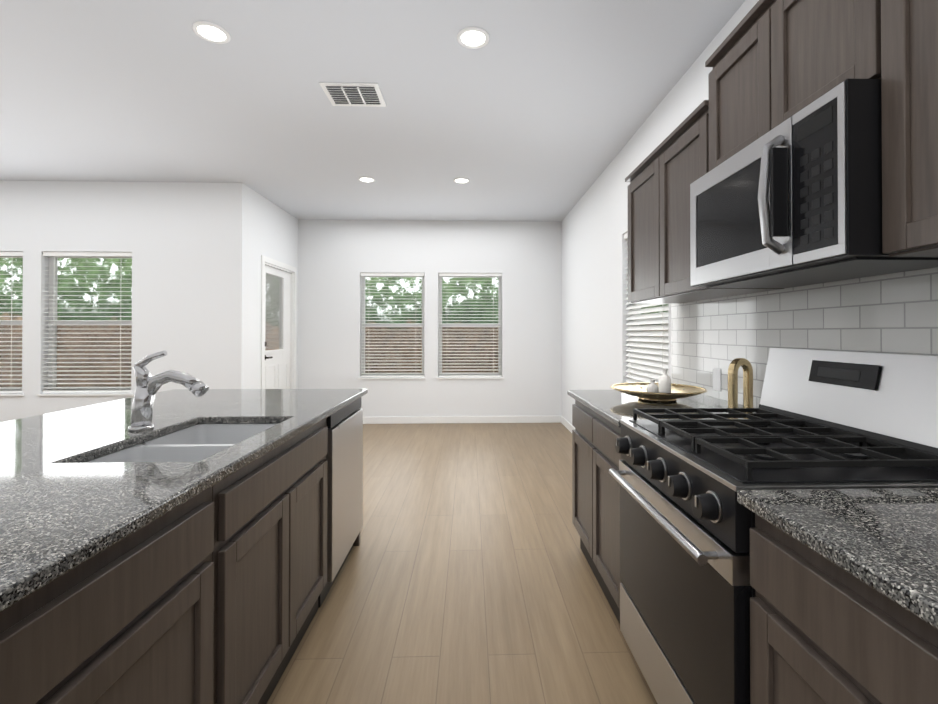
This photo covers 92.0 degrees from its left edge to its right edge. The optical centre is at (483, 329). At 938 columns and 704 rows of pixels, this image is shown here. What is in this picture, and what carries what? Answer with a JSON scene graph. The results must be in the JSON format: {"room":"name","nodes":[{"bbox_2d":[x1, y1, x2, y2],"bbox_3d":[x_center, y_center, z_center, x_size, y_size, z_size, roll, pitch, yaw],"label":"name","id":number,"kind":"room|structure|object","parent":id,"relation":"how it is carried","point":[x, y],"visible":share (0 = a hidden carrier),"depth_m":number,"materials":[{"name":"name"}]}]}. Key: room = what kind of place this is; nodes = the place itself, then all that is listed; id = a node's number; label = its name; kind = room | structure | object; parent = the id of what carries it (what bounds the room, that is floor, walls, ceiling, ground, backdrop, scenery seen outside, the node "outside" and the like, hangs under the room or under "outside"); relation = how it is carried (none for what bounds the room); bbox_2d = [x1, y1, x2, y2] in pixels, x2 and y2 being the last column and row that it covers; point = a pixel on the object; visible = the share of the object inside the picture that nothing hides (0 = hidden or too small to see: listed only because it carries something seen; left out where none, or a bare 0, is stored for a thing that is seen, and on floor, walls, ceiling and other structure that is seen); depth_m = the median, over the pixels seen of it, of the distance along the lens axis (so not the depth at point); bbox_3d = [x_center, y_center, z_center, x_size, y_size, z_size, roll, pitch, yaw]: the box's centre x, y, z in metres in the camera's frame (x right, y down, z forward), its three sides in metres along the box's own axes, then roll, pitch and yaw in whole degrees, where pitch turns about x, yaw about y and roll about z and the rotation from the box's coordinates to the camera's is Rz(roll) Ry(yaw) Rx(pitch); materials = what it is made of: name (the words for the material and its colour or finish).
{"room":"kitchen","nodes":[
{"label":"kitchen","id":0,"kind":"room"},
{"bbox_2d":[0,180,251,422],"bbox_3d":[-5.077,-0.113,4.686,5.160,2.800,0.190,0,0,-2],"label":"wall","id":1,"kind":"structure","parent":0,"point":[198,250],"depth_m":4.65,"materials":[{"name":"white paint"}]},
{"bbox_2d":[0,257,23,395],"bbox_3d":[-5.136,-0.058,4.646,0.930,1.469,0.155,0,0,-2],"label":"window","id":2,"kind":"structure","parent":1,"relation":"in","point":[3,335],"depth_m":4.71,"materials":[{"name":"white"}]},
{"bbox_2d":[0,252,22,392],"bbox_3d":[-5.136,-0.068,4.630,0.878,1.444,0.058,0,0,-2],"label":"window blinds","id":3,"kind":"object","parent":2,"relation":"attached to","point":[11,254],"visible":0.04,"depth_m":4.62,"materials":[{"name":"white plastic"}]},
{"bbox_2d":[36,257,132,395],"bbox_3d":[-4.059,-0.057,4.680,0.944,1.469,0.155,0,0,-2],"label":"window","id":4,"kind":"structure","parent":1,"relation":"in","point":[53,329],"depth_m":4.73,"materials":[{"name":"white"}]},
{"bbox_2d":[43,252,131,392],"bbox_3d":[-4.059,-0.068,4.664,0.892,1.444,0.058,0,0,-2],"label":"window blinds","id":5,"kind":"object","parent":4,"relation":"attached to","point":[87,254],"visible":0.79,"depth_m":4.65,"materials":[{"name":"white plastic"}]},
{"bbox_2d":[252,190,299,388],"bbox_3d":[-2.602,-0.107,5.519,0.160,2.800,1.320,0,0,-2],"label":"wall","id":6,"kind":"structure","parent":0,"point":[275,232],"depth_m":5.29,"materials":[{"name":"white paint"}]},
{"bbox_2d":[261,255,296,388],"bbox_3d":[-2.589,0.231,5.597,0.173,2.125,1.010,0,0,-2],"label":"door","id":7,"kind":"structure","parent":6,"relation":"attached to","point":[278,368],"depth_m":5.67,"materials":[{"name":"white wood"}]},
{"bbox_2d":[0,0,744,221],"bbox_3d":[-3.164,-1.567,1.310,9.133,0.060,10.080,0,0,-2],"label":"ceiling","id":8,"kind":"structure","parent":0,"point":[536,110],"depth_m":2.96,"materials":[{"name":"white paint"}]},
{"bbox_2d":[192,21,230,43],"bbox_3d":[-1.400,-1.523,2.330,0.169,0.009,0.169,0,-1,43],"label":"recessed light","id":9,"kind":"object","parent":8,"relation":"in","point":[208,31],"depth_m":2.33,"materials":[{"name":"white plastic"}]},
{"bbox_2d":[319,82,385,106],"bbox_3d":[-0.840,-1.514,2.941,0.360,0.020,0.280,0,0,-2],"label":"ceiling vent","id":10,"kind":"object","parent":8,"relation":"in","point":[355,94],"visible":1,"depth_m":2.92,"materials":[{"name":"white metal"}]},
{"bbox_2d":[358,176,374,182],"bbox_3d":[-1.181,-1.507,4.567,0.169,0.009,0.169,0,-1,43],"label":"recessed light","id":11,"kind":"object","parent":8,"relation":"in","point":[363,179],"depth_m":4.57,"materials":[{"name":"white plastic"}]},
{"bbox_2d":[453,177,469,183],"bbox_3d":[-0.224,-1.507,4.598,0.169,0.009,0.169,0,-1,43],"label":"recessed light","id":12,"kind":"object","parent":8,"relation":"in","point":[461,180],"depth_m":4.60,"materials":[{"name":"white plastic"}]},
{"bbox_2d":[457,27,488,48],"bbox_3d":[-0.055,-1.523,2.372,0.169,0.009,0.169,0,-1,43],"label":"recessed light","id":13,"kind":"object","parent":8,"relation":"in","point":[473,37],"depth_m":2.37,"materials":[{"name":"white plastic"}]},
{"bbox_2d":[300,220,559,416],"bbox_3d":[-0.812,-0.101,6.336,3.790,2.800,0.160,0,0,-2],"label":"wall","id":14,"kind":"structure","parent":0,"point":[334,254],"depth_m":6.26,"materials":[{"name":"white paint"}]},
{"bbox_2d":[358,276,425,378],"bbox_3d":[-1.262,-0.046,6.299,0.926,1.469,0.155,0,0,-2],"label":"window","id":15,"kind":"structure","parent":14,"relation":"in","point":[363,331],"depth_m":6.35,"materials":[{"name":"white"}]},
{"bbox_2d":[361,273,424,376],"bbox_3d":[-1.262,-0.056,6.282,0.874,1.444,0.058,0,0,-2],"label":"window blinds","id":16,"kind":"object","parent":15,"relation":"attached to","point":[420,275],"visible":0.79,"depth_m":6.27,"materials":[{"name":"white plastic"}]},
{"bbox_2d":[363,416,560,423],"bbox_3d":[-0.728,1.251,6.229,3.631,0.095,0.037,0,0,-2],"label":"baseboard","id":17,"kind":"structure","parent":14,"relation":"attached to","point":[471,419],"depth_m":6.25,"materials":[{"name":"white wood"}]},
{"bbox_2d":[437,277,503,378],"bbox_3d":[-0.187,-0.045,6.332,0.926,1.469,0.155,0,0,-2],"label":"window","id":18,"kind":"structure","parent":14,"relation":"in","point":[499,330],"depth_m":6.38,"materials":[{"name":"white"}]},
{"bbox_2d":[439,273,501,376],"bbox_3d":[-0.186,-0.056,6.316,0.874,1.444,0.058,0,0,-2],"label":"window blinds","id":19,"kind":"object","parent":18,"relation":"attached to","point":[470,275],"visible":0.92,"depth_m":6.30,"materials":[{"name":"white plastic"}]},
{"bbox_2d":[267,423,657,703],"bbox_3d":[-3.164,1.293,1.289,9.133,0.060,10.080,0,0,-2],"label":"floor","id":20,"kind":"structure","parent":0,"point":[466,575],"depth_m":2.18,"materials":[{"name":"brown wood"}]},
{"bbox_2d":[0,394,364,703],"bbox_3d":[-1.075,0.817,0.643,0.867,0.884,4.090,0,0,-2],"label":"kitchen island","id":21,"kind":"object","parent":20,"relation":"on","point":[195,541],"depth_m":1.16,"materials":[{"name":"brown wood"}]},
{"bbox_2d":[0,390,367,605],"bbox_3d":[-1.211,0.394,0.647,1.155,0.100,4.140,0,0,-2],"label":"island countertop","id":22,"kind":"structure","parent":21,"relation":"on","point":[56,508],"depth_m":1.11,"materials":[{"name":"grey stone"}]},
{"bbox_2d":[120,350,211,429],"bbox_3d":[-1.098,0.212,1.582,0.263,0.277,0.072,0,0,-2],"label":"faucet","id":23,"kind":"object","parent":22,"relation":"on","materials":[{"name":"silver metal"}]},
{"bbox_2d":[85,424,276,462],"bbox_3d":[-0.946,0.470,1.502,0.430,0.180,0.695,0,0,-2],"label":"sink","id":24,"kind":"object","parent":22,"relation":"in","point":[188,442],"depth_m":1.50,"materials":[{"name":"silver metal"}]},
{"bbox_2d":[318,397,362,607],"bbox_3d":[-0.999,0.831,2.349,0.607,0.879,0.587,0,0,-2],"label":"dishwasher","id":25,"kind":"object","parent":21,"relation":"in","point":[344,457],"depth_m":2.25,"materials":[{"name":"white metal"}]},
{"bbox_2d":[572,401,586,559],"bbox_3d":[0.864,0.829,2.396,0.684,0.884,0.506,0,0,-2],"label":"base cabinet","id":26,"kind":"object","parent":20,"relation":"on","point":[579,415],"depth_m":2.48,"materials":[{"name":"brown wood"}]},
{"bbox_2d":[587,409,622,623],"bbox_3d":[0.876,0.827,2.014,0.684,0.884,0.511,0,0,-2],"label":"base cabinet","id":27,"kind":"object","parent":20,"relation":"on","point":[603,491],"depth_m":2.04,"materials":[{"name":"brown wood"}]},
{"bbox_2d":[567,389,755,428],"bbox_3d":[0.860,0.369,2.221,0.705,0.030,0.922,0,0,-2],"label":"countertop","id":28,"kind":"structure","parent":27,"relation":"on","point":[614,406],"depth_m":2.16,"materials":[{"name":"grey stone"}]},
{"bbox_2d":[610,382,706,402],"bbox_3d":[0.871,0.323,2.273,0.456,0.064,0.456,0,0,-2],"label":"tray","id":29,"kind":"object","parent":28,"relation":"on","point":[639,390],"visible":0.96,"depth_m":2.23,"materials":[{"name":"gold metal"}]},
{"bbox_2d":[647,379,658,392],"bbox_3d":[0.837,0.292,2.242,0.056,0.085,0.056,0,0,-2],"label":"vase","id":30,"kind":"object","parent":29,"relation":"on","point":[652,386],"visible":0.83,"depth_m":2.23,"materials":[{"name":"grey ceramic"}]},
{"bbox_2d":[659,368,670,392],"bbox_3d":[0.925,0.267,2.310,0.060,0.135,0.060,0,0,-2],"label":"vase","id":31,"kind":"object","parent":29,"relation":"on","point":[664,382],"visible":0.88,"depth_m":2.29,"materials":[{"name":"white ceramic"}]},
{"bbox_2d":[728,358,752,407],"bbox_3d":[1.101,0.237,1.941,0.128,0.229,0.032,0,0,-25],"label":"arch","id":32,"kind":"object","parent":28,"relation":"on","point":[737,363],"visible":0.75,"depth_m":1.93,"materials":[{"name":"gold metal"}]},
{"bbox_2d":[609,347,937,703],"bbox_3d":[0.849,0.666,1.372,0.745,1.195,0.759,0,0,-2],"label":"range","id":33,"kind":"object","parent":20,"relation":"on","point":[835,419],"visible":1,"depth_m":1.24,"materials":[{"name":"black metal"}]},
{"bbox_2d":[750,517,937,703],"bbox_3d":[0.918,0.817,0.688,0.684,0.884,0.596,0,0,-2],"label":"base cabinet","id":34,"kind":"object","parent":20,"relation":"on","point":[844,601],"depth_m":0.77,"materials":[{"name":"brown wood"}]},
{"bbox_2d":[737,488,937,632],"bbox_3d":[0.936,0.352,-0.183,0.705,0.030,2.347,0,0,-2],"label":"countertop","id":35,"kind":"structure","parent":34,"relation":"on","point":[885,540],"depth_m":0.77,"materials":[{"name":"grey stone"}]},
{"bbox_2d":[560,0,758,425],"bbox_3d":[1.321,-0.136,1.440,0.160,2.800,10.080,0,0,-2],"label":"wall","id":36,"kind":"structure","parent":0,"point":[593,270],"depth_m":4.28,"materials":[{"name":"white paint"}]},
{"bbox_2d":[561,416,574,432],"bbox_3d":[1.136,1.238,4.518,0.013,0.095,3.502,0,0,-2],"label":"baseboard","id":37,"kind":"structure","parent":36,"relation":"attached to","point":[563,420],"depth_m":5.87,"materials":[{"name":"white wood"}]},
{"bbox_2d":[624,232,667,386],"bbox_3d":[1.221,-0.077,3.368,0.058,1.444,0.868,0,0,-2],"label":"window blinds","id":38,"kind":"object","parent":36,"relation":"attached to","point":[645,364],"visible":0.31,"depth_m":3.39,"materials":[{"name":"white plastic"}]},
{"bbox_2d":[632,303,667,352],"bbox_3d":[1.237,-0.067,3.368,0.155,1.469,0.920,0,0,-2],"label":"window","id":39,"kind":"structure","parent":36,"relation":"in","point":[648,324],"depth_m":3.62,"materials":[{"name":"white"}]},
{"bbox_2d":[625,155,699,302],"bbox_3d":[1.041,-0.540,2.491,0.324,0.762,0.527,0,0,-2],"label":"upper cabinet","id":40,"kind":"object","parent":36,"relation":"attached to","point":[638,188],"depth_m":2.58,"materials":[{"name":"brown wood"}]},
{"bbox_2d":[649,100,783,299],"bbox_3d":[1.054,-0.542,2.090,0.324,0.762,0.525,0,0,-2],"label":"upper cabinet","id":41,"kind":"object","parent":36,"relation":"attached to","point":[678,161],"depth_m":2.13,"materials":[{"name":"brown wood"}]},
{"bbox_2d":[713,368,720,390],"bbox_3d":[1.198,0.257,2.324,0.005,0.115,0.070,0,0,-2],"label":"electrical outlet plate","id":42,"kind":"object","parent":36,"relation":"attached to","point":[716,379],"visible":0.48,"depth_m":2.30,"materials":[{"name":"white plastic"}]},
{"bbox_2d":[705,12,748,173],"bbox_3d":[1.069,-0.834,1.605,0.324,0.486,0.440,0,0,-2],"label":"upper cabinet","id":43,"kind":"object","parent":36,"relation":"attached to","point":[727,106],"depth_m":1.69,"materials":[{"name":"brown wood"}]},
{"bbox_2d":[671,267,937,407],"bbox_3d":[1.255,0.079,0.756,0.012,0.560,4.200,0,0,-2],"label":"tile backsplash","id":44,"kind":"structure","parent":36,"relation":"attached to","point":[895,312],"depth_m":1.74,"materials":[{"name":"white tile"}]},
{"bbox_2d":[749,0,876,143],"bbox_3d":[1.079,-0.836,1.288,0.324,0.486,0.442,0,0,-2],"label":"upper cabinet","id":45,"kind":"object","parent":36,"relation":"attached to","point":[773,63],"depth_m":1.32,"materials":[{"name":"brown wood"}]},
{"bbox_2d":[690,79,937,287],"bbox_3d":[1.004,-0.376,1.442,0.465,0.421,0.752,0,0,-2],"label":"microwave","id":46,"kind":"object","parent":45,"relation":"attached to","point":[795,200],"visible":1,"depth_m":1.23,"materials":[{"name":"silver metal"}]},
{"bbox_2d":[877,0,937,256],"bbox_3d":[1.095,-0.627,0.789,0.324,0.912,0.551,0,0,-2],"label":"upper cabinet","id":47,"kind":"object","parent":36,"relation":"attached to","point":[907,30],"depth_m":0.99,"materials":[{"name":"brown wood"}]},
{"label":"outside","id":48,"kind":"structure","parent":0,"visible":0},
{"bbox_2d":[0,258,667,386],"bbox_3d":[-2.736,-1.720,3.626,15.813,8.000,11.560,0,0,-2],"label":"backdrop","id":49,"kind":"structure","parent":48,"point":[123,301],"depth_m":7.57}
]}

